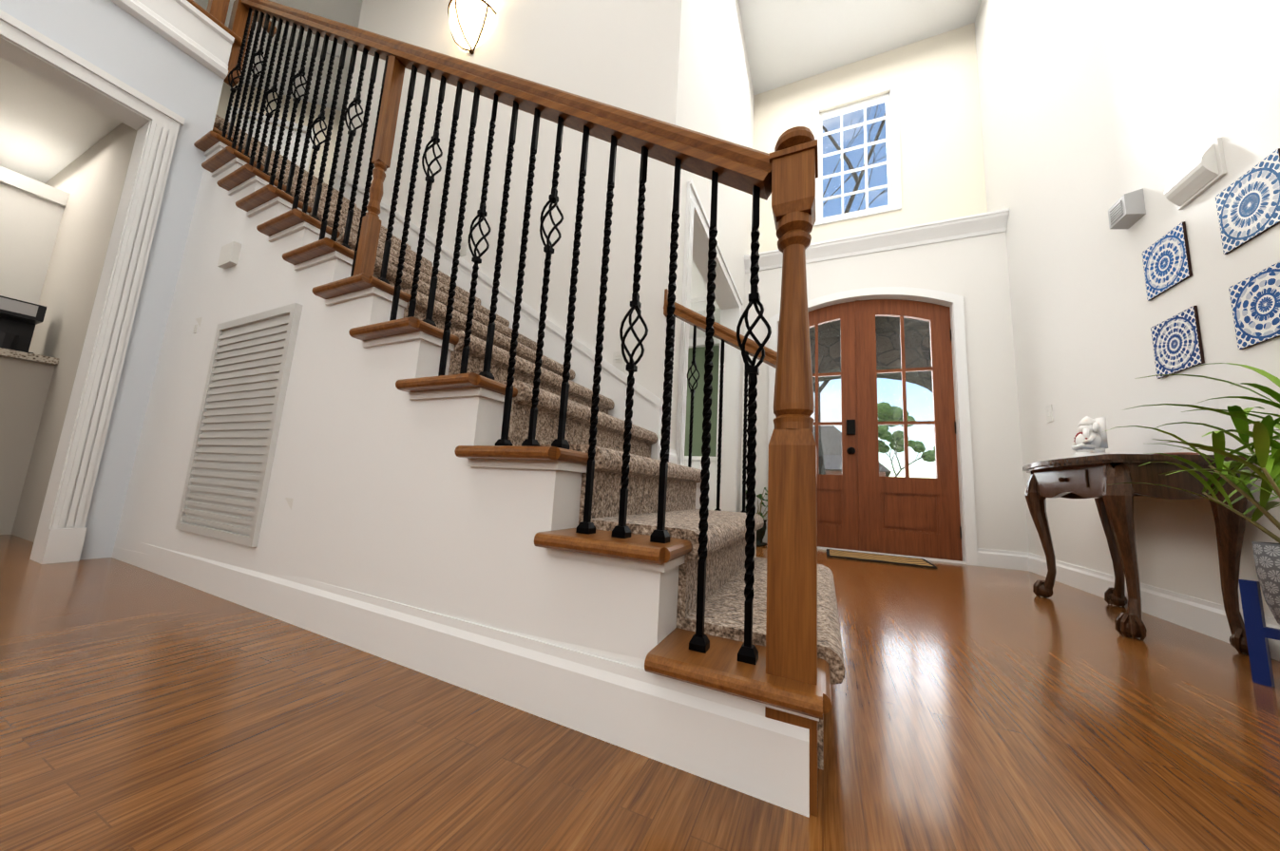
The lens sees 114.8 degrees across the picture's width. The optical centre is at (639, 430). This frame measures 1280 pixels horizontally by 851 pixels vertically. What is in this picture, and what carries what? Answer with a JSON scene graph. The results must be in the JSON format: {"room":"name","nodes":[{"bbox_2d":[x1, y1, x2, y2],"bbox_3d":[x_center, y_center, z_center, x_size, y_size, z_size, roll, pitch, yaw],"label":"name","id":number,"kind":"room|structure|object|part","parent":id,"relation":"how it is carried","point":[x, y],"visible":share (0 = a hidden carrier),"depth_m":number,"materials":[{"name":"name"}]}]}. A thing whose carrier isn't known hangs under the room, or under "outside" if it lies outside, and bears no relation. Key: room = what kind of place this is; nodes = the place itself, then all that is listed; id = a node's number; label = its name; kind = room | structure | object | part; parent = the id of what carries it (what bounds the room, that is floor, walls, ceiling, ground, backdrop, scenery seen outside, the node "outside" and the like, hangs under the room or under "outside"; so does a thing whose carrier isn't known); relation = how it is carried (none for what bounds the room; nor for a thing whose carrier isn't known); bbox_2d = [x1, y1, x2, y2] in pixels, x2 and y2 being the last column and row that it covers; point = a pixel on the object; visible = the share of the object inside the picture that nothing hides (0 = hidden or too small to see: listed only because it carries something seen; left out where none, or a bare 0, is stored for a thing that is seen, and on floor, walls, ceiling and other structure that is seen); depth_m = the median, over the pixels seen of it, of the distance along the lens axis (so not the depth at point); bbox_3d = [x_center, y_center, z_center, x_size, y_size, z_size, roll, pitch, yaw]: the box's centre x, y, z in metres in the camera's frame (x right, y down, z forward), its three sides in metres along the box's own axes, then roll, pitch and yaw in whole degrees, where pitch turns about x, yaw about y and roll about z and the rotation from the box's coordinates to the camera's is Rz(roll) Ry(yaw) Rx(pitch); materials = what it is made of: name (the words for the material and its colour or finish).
{"room":"entrance hall","nodes":[
{"label":"entrance hall","id":0,"kind":"room"},
{"bbox_2d":[0,57,121,183],"bbox_3d":[-3.474,-2.075,3.704,7.496,0.281,9.101,0,-9,24],"label":"ceiling","id":1,"kind":"structure","parent":0,"point":[48,131],"depth_m":2.80,"materials":[{"name":"white paint"}]},
{"bbox_2d":[11,122,136,542],"bbox_3d":[-4.387,-0.714,2.987,3.800,2.710,0.100,0,-9,24],"label":"wall","id":2,"kind":"structure","parent":0,"point":[90,181],"depth_m":2.62,"materials":[{"name":"beige paint"}]},
{"bbox_2d":[0,166,69,305],"bbox_3d":[-4.541,-1.276,2.894,0.440,1.020,0.361,0,-9,24],"label":"upper cabinet","id":3,"kind":"object","parent":2,"relation":"attached to","point":[31,211],"depth_m":2.88,"materials":[{"name":"beige paint"}]},
{"bbox_2d":[0,0,224,560],"bbox_3d":[-3.322,-1.125,0.536,0.151,2.971,3.785,0,-9,24],"label":"wall","id":4,"kind":"structure","parent":0,"point":[112,39],"depth_m":2.08,"materials":[{"name":"white paint"}]},
{"bbox_2d":[0,9,185,564],"bbox_3d":[-2.913,-0.647,1.430,0.203,2.315,1.470,0,-9,24],"label":"door frame","id":5,"kind":"structure","parent":4,"relation":"attached to","point":[61,532],"depth_m":1.97,"materials":[{"name":"white paint"}]},
{"bbox_2d":[216,81,341,185],"bbox_3d":[-4.800,-3.309,5.507,6.800,2.511,0.121,6,-8,-17],"label":"wall","id":6,"kind":"structure","parent":0,"point":[223,102],"depth_m":5.60,"materials":[{"name":"beige paint"}]},
{"bbox_2d":[228,106,316,171],"bbox_3d":[-4.790,-3.129,5.418,5.064,2.131,4.562,0,-9,24],"label":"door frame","id":7,"kind":"structure","parent":6,"relation":"attached to","point":[300,147],"depth_m":5.53,"materials":[{"name":"white paint"}]},
{"bbox_2d":[333,0,659,382],"bbox_3d":[-1.413,-1.926,3.216,3.336,5.500,0.150,0,-9,24],"label":"wall","id":8,"kind":"structure","parent":0,"point":[603,51],"depth_m":2.82,"materials":[{"name":"white paint"}]},
{"bbox_2d":[458,239,468,256],"bbox_3d":[-1.286,-1.326,2.971,0.081,0.121,0.013,0,-9,24],"label":"switch plate","id":9,"kind":"object","parent":8,"relation":"attached to","point":[463,251],"depth_m":2.96,"materials":[{"name":"white plastic"}]},
{"bbox_2d":[612,350,626,372],"bbox_3d":[-0.116,-0.384,2.293,0.080,0.120,0.012,0,-9,24],"label":"switch plate","id":10,"kind":"object","parent":8,"relation":"attached to","point":[619,363],"depth_m":2.29,"materials":[{"name":"white plastic"}]},
{"bbox_2d":[192,0,981,111],"bbox_3d":[-2.190,-4.763,3.486,10.048,0.101,9.251,0,-9,24],"label":"ceiling","id":11,"kind":"structure","parent":0,"point":[787,42],"depth_m":4.49,"materials":[{"name":"white paint"}]},
{"bbox_2d":[271,36,347,86],"bbox_3d":[-4.067,-4.582,5.101,0.721,0.022,0.401,6,-8,-17],"label":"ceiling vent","id":12,"kind":"object","parent":11,"relation":"in","point":[343,80],"visible":0.46,"depth_m":5.09,"materials":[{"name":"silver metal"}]},
{"bbox_2d":[447,0,496,54],"bbox_3d":[-1.377,-3.169,3.209,0.424,0.302,0.222,0,-9,24],"label":"light","id":13,"kind":"object","parent":11,"relation":"hanging from","point":[470,23],"visible":1,"depth_m":3.18,"materials":[{"name":"white glass"}]},
{"bbox_2d":[0,534,1279,850],"bbox_3d":[-2.501,0.775,2.718,10.048,0.101,9.250,0,-9,24],"label":"floor","id":14,"kind":"structure","parent":0,"point":[973,708],"depth_m":0.78,"materials":[{"name":"brown wood"}]},
{"bbox_2d":[0,382,45,534],"bbox_3d":[-4.523,0.028,1.717,0.640,0.880,2.086,0,-9,24],"label":"base cabinet","id":15,"kind":"object","parent":14,"relation":"on","point":[20,406],"depth_m":2.42,"materials":[{"name":"beige paint"}]},
{"bbox_2d":[0,348,59,371],"bbox_3d":[-4.244,-0.581,1.664,0.480,0.040,2.136,0,-9,24],"label":"countertop","id":16,"kind":"structure","parent":15,"relation":"on","point":[10,358],"depth_m":2.44,"materials":[{"name":"beige stone"}]},
{"bbox_2d":[0,295,46,353],"bbox_3d":[-3.916,-0.632,2.514,0.266,0.330,0.221,0,-9,24],"label":"coffee maker","id":17,"kind":"object","parent":16,"relation":"on","point":[20,320],"visible":0.81,"depth_m":2.53,"materials":[{"name":"grey plastic"}]},
{"bbox_3d":[-3.795,-0.751,2.479,0.015,0.070,0.160,0,-9,24],"label":"panel","id":18,"kind":"part","parent":17,"relation":"part of","materials":[{"name":"silver metal"}]},
{"bbox_2d":[109,0,845,817],"bbox_3d":[-2.528,-1.668,1.028,5.505,4.266,4.826,0,-9,24],"label":"staircase","id":19,"kind":"structure","parent":14,"relation":"on","point":[459,437],"depth_m":1.21,"materials":[{"name":"white paint"}]},
{"bbox_2d":[192,317,202,333],"bbox_3d":[-2.150,-0.490,1.984,0.076,0.116,0.012,-1,-9,27],"label":"light switch","id":20,"kind":"object","parent":19,"relation":"attached to","point":[199,320],"depth_m":1.98,"materials":[{"name":"white plastic"}]},
{"bbox_2d":[217,241,241,268],"bbox_3d":[-1.924,-0.820,1.918,0.132,0.100,0.031,-1,-9,27],"label":"thermostat","id":21,"kind":"object","parent":19,"relation":"attached to","point":[229,255],"depth_m":1.90,"materials":[{"name":"white plastic"}]},
{"bbox_2d":[175,303,302,547],"bbox_3d":[-1.621,-0.032,1.643,0.661,0.901,0.044,0,-9,24],"label":"air vent grille","id":22,"kind":"object","parent":19,"relation":"attached to","point":[226,485],"visible":1,"depth_m":1.61,"materials":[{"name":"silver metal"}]},
{"bbox_2d":[285,497,293,510],"bbox_3d":[-1.213,0.291,1.400,0.076,0.116,0.008,-1,-9,27],"label":"light switch","id":23,"kind":"object","parent":19,"relation":"attached to","point":[290,501],"depth_m":1.39,"materials":[{"name":"white plastic"}]},
{"bbox_2d":[139,542,809,818],"bbox_3d":[-1.153,0.536,1.324,3.148,0.140,0.115,0,-9,24],"label":"baseboard","id":24,"kind":"structure","parent":19,"relation":"attached to","point":[745,747],"depth_m":0.84,"materials":[{"name":"white paint"}]},
{"bbox_3d":[-1.432,-1.018,2.978,3.486,2.878,0.028,0,-9,24],"label":"stair skirt trim","id":25,"kind":"part","parent":19,"relation":"part of","materials":[{"name":"white paint"}]},
{"bbox_2d":[745,487,767,546],"bbox_3d":[1.211,0.810,3.831,0.529,0.548,0.415,0,-9,24],"label":"pothos plant","id":26,"kind":"object","parent":14,"relation":"on","point":[760,533],"visible":0.31,"depth_m":3.83,"materials":[{"name":"green plant"}]},
{"bbox_3d":[1.105,0.967,3.880,0.200,0.240,0.200,0,-9,24],"label":"pot","id":27,"kind":"part","parent":26,"relation":"part of","materials":[{"name":"black ceramic"}]},
{"bbox_2d":[826,549,937,569],"bbox_3d":[1.967,1.063,3.406,0.750,0.012,0.450,0,-9,24],"label":"door mat","id":28,"kind":"object","parent":14,"relation":"on","point":[887,559],"visible":1,"depth_m":3.34,"materials":[{"name":"beige fabric"}]},
{"bbox_2d":[1022,454,1270,654],"bbox_3d":[2.232,0.517,1.948,0.450,0.725,0.840,0,-9,24],"label":"console table","id":29,"kind":"object","parent":14,"relation":"on","point":[1096,477],"visible":0.9,"depth_m":1.66,"materials":[{"name":"brown wood"}]},
{"bbox_2d":[1164,452,1200,455],"bbox_3d":[2.328,0.116,1.776,0.132,0.027,0.129,0,-9,24],"label":"dish","id":30,"kind":"object","parent":29,"relation":"on","point":[1182,453],"visible":0.15,"depth_m":1.73,"materials":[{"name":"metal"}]},
{"bbox_3d":[2.230,0.148,1.953,0.250,0.003,0.680,0,-9,24],"label":"table runner","id":31,"kind":"object","parent":29,"relation":"on","visible":0},
{"bbox_2d":[1070,416,1108,458],"bbox_3d":[2.305,0.048,2.108,0.113,0.245,0.140,0,-9,24],"label":"figurine","id":32,"kind":"object","parent":31,"relation":"on","point":[1090,438],"visible":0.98,"depth_m":2.07,"materials":[{"name":"white ceramic"}]},
{"bbox_2d":[1102,362,1279,687],"bbox_3d":[1.813,0.237,1.194,0.596,1.026,0.668,0,-9,24],"label":"bamboo plant","id":33,"kind":"object","parent":14,"relation":"on","point":[1267,563],"visible":1,"depth_m":1.24,"materials":[{"name":"green plant"}]},
{"bbox_3d":[1.937,0.457,1.142,0.236,0.250,0.236,0,-9,24],"label":"pot","id":34,"kind":"part","parent":33,"relation":"part of","materials":[{"name":"ceramic"}]},
{"bbox_2d":[637,0,754,512],"bbox_3d":[0.722,-1.736,3.719,0.151,5.500,2.840,0,-9,24],"label":"wall","id":35,"kind":"structure","parent":0,"point":[703,84],"depth_m":2.68,"materials":[{"name":"white paint"}]},
{"bbox_2d":[657,445,677,464],"bbox_3d":[0.138,0.444,2.180,0.017,0.701,0.266,0,-9,24],"label":"baseboard","id":36,"kind":"structure","parent":35,"relation":"attached to","point":[673,457],"depth_m":2.25,"materials":[{"name":"white paint"}]},
{"bbox_2d":[675,178,743,512],"bbox_3d":[0.529,-0.252,3.252,0.203,2.416,1.800,0,-9,24],"label":"door frame","id":37,"kind":"structure","parent":35,"relation":"attached to","point":[728,299],"depth_m":3.77,"materials":[{"name":"white paint"}]},
{"bbox_2d":[684,345,719,457],"bbox_3d":[-0.324,-0.081,6.925,4.396,2.991,0.151,0,-9,24],"label":"wall","id":38,"kind":"structure","parent":0,"point":[697,418],"depth_m":6.33,"materials":[{"name":"grey paint"}]},
{"bbox_2d":[688,258,720,339],"bbox_3d":[-1.070,-1.722,5.279,4.396,0.020,3.910,0,-9,24],"label":"ceiling","id":39,"kind":"structure","parent":0,"point":[698,287],"depth_m":4.88,"materials":[{"name":"white paint"}]},
{"bbox_2d":[689,296,720,316],"bbox_3d":[-1.075,-1.633,5.266,4.397,0.161,3.911,0,-9,24],"label":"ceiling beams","id":40,"kind":"structure","parent":39,"relation":"attached to","point":[697,305],"depth_m":5.07,"materials":[{"name":"white paint"}]},
{"bbox_2d":[751,22,987,252],"bbox_3d":[2.377,-3.042,4.681,2.402,2.471,0.151,0,-9,24],"label":"wall","id":41,"kind":"structure","parent":0,"point":[935,77],"depth_m":4.36,"materials":[{"name":"beige paint"}]},
{"bbox_2d":[812,80,901,226],"bbox_3d":[2.424,-3.082,4.628,0.860,1.541,0.121,0,-9,24],"label":"window","id":42,"kind":"structure","parent":41,"relation":"in","point":[890,118],"depth_m":4.60,"materials":[{"name":"white paint"}]},
{"bbox_2d":[740,231,1029,562],"bbox_3d":[2.149,-0.350,4.135,2.402,3.030,0.526,0,-9,24],"label":"wall","id":43,"kind":"structure","parent":0,"point":[973,272],"depth_m":3.59,"materials":[{"name":"white paint"}]},
{"bbox_2d":[778,299,962,561],"bbox_3d":[2.100,-0.083,3.914,1.525,2.436,0.135,0,-9,24],"label":"entry door","id":44,"kind":"structure","parent":43,"relation":"in","point":[862,506],"depth_m":3.79,"materials":[{"name":"brown wood"}]},
{"bbox_2d":[809,316,936,478],"bbox_3d":[2.121,-0.346,3.964,1.202,1.583,0.006,0,-9,24],"label":"door glass","id":45,"kind":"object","parent":44,"relation":"attached to","point":[915,392],"depth_m":3.86,"materials":[{"name":"clear glass"}]},
{"bbox_3d":[2.089,0.108,3.888,1.525,2.051,0.135,0,-9,24],"label":"entry door hardware","id":46,"kind":"part","parent":44,"relation":"part of","materials":[{"name":"brown wood"}]},
{"bbox_2d":[766,286,978,566],"bbox_3d":[2.105,-0.121,3.925,1.650,2.515,0.222,0,-9,24],"label":"door frame","id":47,"kind":"structure","parent":43,"relation":"attached to","point":[969,547],"depth_m":3.58,"materials":[{"name":"white paint"}]},
{"bbox_2d":[744,208,1009,273],"bbox_3d":[2.171,-1.823,4.020,2.251,0.155,0.100,0,-9,24],"label":"crown molding","id":48,"kind":"structure","parent":43,"relation":"attached to","point":[964,227],"depth_m":3.89,"materials":[{"name":"white paint"}]},
{"bbox_2d":[977,548,1026,571],"bbox_3d":[2.892,1.033,3.275,0.305,0.140,0.016,0,-9,24],"label":"baseboard","id":49,"kind":"structure","parent":43,"relation":"attached to","point":[986,558],"depth_m":3.27,"materials":[{"name":"white paint"}]},
{"bbox_2d":[974,0,1279,619],"bbox_3d":[1.925,-2.111,0.532,0.150,5.500,7.730,0,-9,24],"label":"wall","id":50,"kind":"structure","parent":0,"point":[1093,112],"depth_m":2.18,"materials":[{"name":"white paint"}]},
{"bbox_2d":[1045,404,1053,422],"bbox_3d":[2.913,-0.117,2.915,0.012,0.120,0.080,0,-9,24],"label":"switch plate","id":51,"kind":"object","parent":50,"relation":"attached to","point":[1049,410],"depth_m":2.91,"materials":[{"name":"white plastic"}]},
{"bbox_2d":[1108,188,1146,229],"bbox_3d":[2.519,-1.139,2.123,0.075,0.140,0.130,0,-9,24],"label":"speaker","id":52,"kind":"object","parent":50,"relation":"attached to","point":[1127,211],"visible":1,"depth_m":2.08,"materials":[{"name":"grey plastic"}]},
{"bbox_2d":[1026,553,1279,661],"bbox_3d":[1.594,0.501,-0.038,0.016,0.140,7.205,0,-9,24],"label":"baseboard","id":53,"kind":"structure","parent":50,"relation":"attached to","point":[1207,618],"depth_m":1.92,"materials":[{"name":"white paint"}]},
{"bbox_2d":[1142,221,1192,301],"bbox_3d":[2.464,-0.783,1.918,0.010,0.256,0.256,0,-9,24],"label":"art tile","id":54,"kind":"structure","parent":50,"relation":"attached to","point":[1166,259],"depth_m":1.90,"materials":[{"name":"blue ceramic"}]},
{"bbox_2d":[1150,305,1204,379],"bbox_3d":[2.442,-0.393,1.864,0.010,0.256,0.256,0,-9,24],"label":"art tile","id":55,"kind":"structure","parent":50,"relation":"attached to","point":[1177,346],"depth_m":1.85,"materials":[{"name":"blue ceramic"}]},
{"bbox_2d":[1164,137,1226,210],"bbox_3d":[2.367,-1.087,1.757,0.055,0.160,0.230,0,-9,24],"label":"door chime","id":56,"kind":"object","parent":50,"relation":"attached to","point":[1201,173],"visible":0.96,"depth_m":1.71,"materials":[{"name":"white plastic"}]},
{"bbox_2d":[1215,148,1279,254],"bbox_3d":[2.292,-0.846,1.534,0.009,0.255,0.255,0,-9,24],"label":"art tile","id":57,"kind":"structure","parent":50,"relation":"attached to","point":[1248,204],"depth_m":1.53,"materials":[{"name":"blue ceramic"}]},
{"bbox_2d":[1228,261,1279,349],"bbox_3d":[2.270,-0.456,1.480,0.009,0.255,0.255,0,-9,24],"label":"art tile","id":58,"kind":"structure","parent":50,"relation":"attached to","point":[1255,302],"depth_m":1.51,"materials":[{"name":"blue ceramic"}]},
{"bbox_3d":[-0.639,-0.795,4.933,3.337,1.861,3.910,0,-9,24],"label":"wall","id":59,"kind":"structure","parent":0,"visible":0},
{"bbox_2d":[684,336,719,510],"bbox_3d":[0.816,-0.318,4.215,0.101,2.841,3.690,0,-9,24],"label":"trim","id":60,"kind":"structure","parent":59,"relation":"attached to","point":[697,460],"depth_m":3.60,"materials":[{"name":"white paint"}]},
{"label":"outside","id":61,"kind":"structure","parent":0,"visible":0},
{"bbox_3d":[34.081,16.510,73.360,180.000,7.670,155.695,0,-9,24],"label":"lawn","id":62,"kind":"structure","parent":61,"visible":0},
{"bbox_2d":[813,105,885,475],"bbox_3d":[4.272,-4.675,11.633,13.846,15.174,8.278,0,-9,24],"label":"trunk","id":63,"kind":"object","parent":62,"relation":"on","point":[820,458],"depth_m":13.09,"materials":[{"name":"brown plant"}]},
{"bbox_2d":[822,114,885,213],"bbox_3d":[4.068,-4.982,10.888,7.527,15.320,5.951,0,-9,24],"label":"trunk","id":64,"kind":"object","parent":62,"relation":"on","point":[850,165],"depth_m":10.34,"materials":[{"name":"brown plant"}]},
{"bbox_2d":[824,470,885,477],"bbox_3d":[17.182,7.330,43.632,15.500,5.700,9.001,-1,-9,30],"label":"brick house","id":65,"kind":"structure","parent":62,"relation":"on","point":[840,473],"depth_m":38.24,"materials":[{"name":"brick"}]},
{"bbox_2d":[812,425,891,477],"bbox_3d":[17.117,3.404,43.682,16.300,6.328,10.930,-1,-9,30],"label":"house roof","id":66,"kind":"structure","parent":65,"relation":"on","point":[836,434],"depth_m":38.29,"materials":[{"name":"grey"}]},
{"bbox_2d":[858,115,888,210],"bbox_3d":[6.529,-7.155,25.970,20.605,25.063,19.258,0,-9,24],"label":"trunk","id":67,"kind":"object","parent":62,"relation":"on","point":[869,177],"depth_m":24.11,"materials":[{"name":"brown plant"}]},
{"bbox_2d":[878,420,926,477],"bbox_3d":[32.103,5.410,51.446,8.453,14.215,6.872,0,-9,24],"label":"trunk","id":68,"kind":"object","parent":62,"relation":"on","point":[901,469],"depth_m":53.11,"materials":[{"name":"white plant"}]},
{"bbox_2d":[877,401,935,462],"bbox_3d":[32.369,0.373,52.048,11.518,6.810,9.709,0,-9,24],"label":"foliage","id":69,"kind":"object","parent":68,"relation":"attached to","point":[899,418],"depth_m":51.20,"materials":[{"name":"green plant"}]},
{"bbox_3d":[2.677,1.390,4.985,3.351,0.080,2.600,0,-9,24],"label":"concrete","id":70,"kind":"object","parent":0,"visible":0},
{"bbox_2d":[809,316,932,391],"bbox_3d":[2.859,-0.301,5.371,3.600,3.451,2.256,0,-9,24],"label":"stone","id":71,"kind":"object","parent":70,"relation":"on","point":[912,345],"depth_m":5.79,"materials":[{"name":"grey stone"}]}
]}

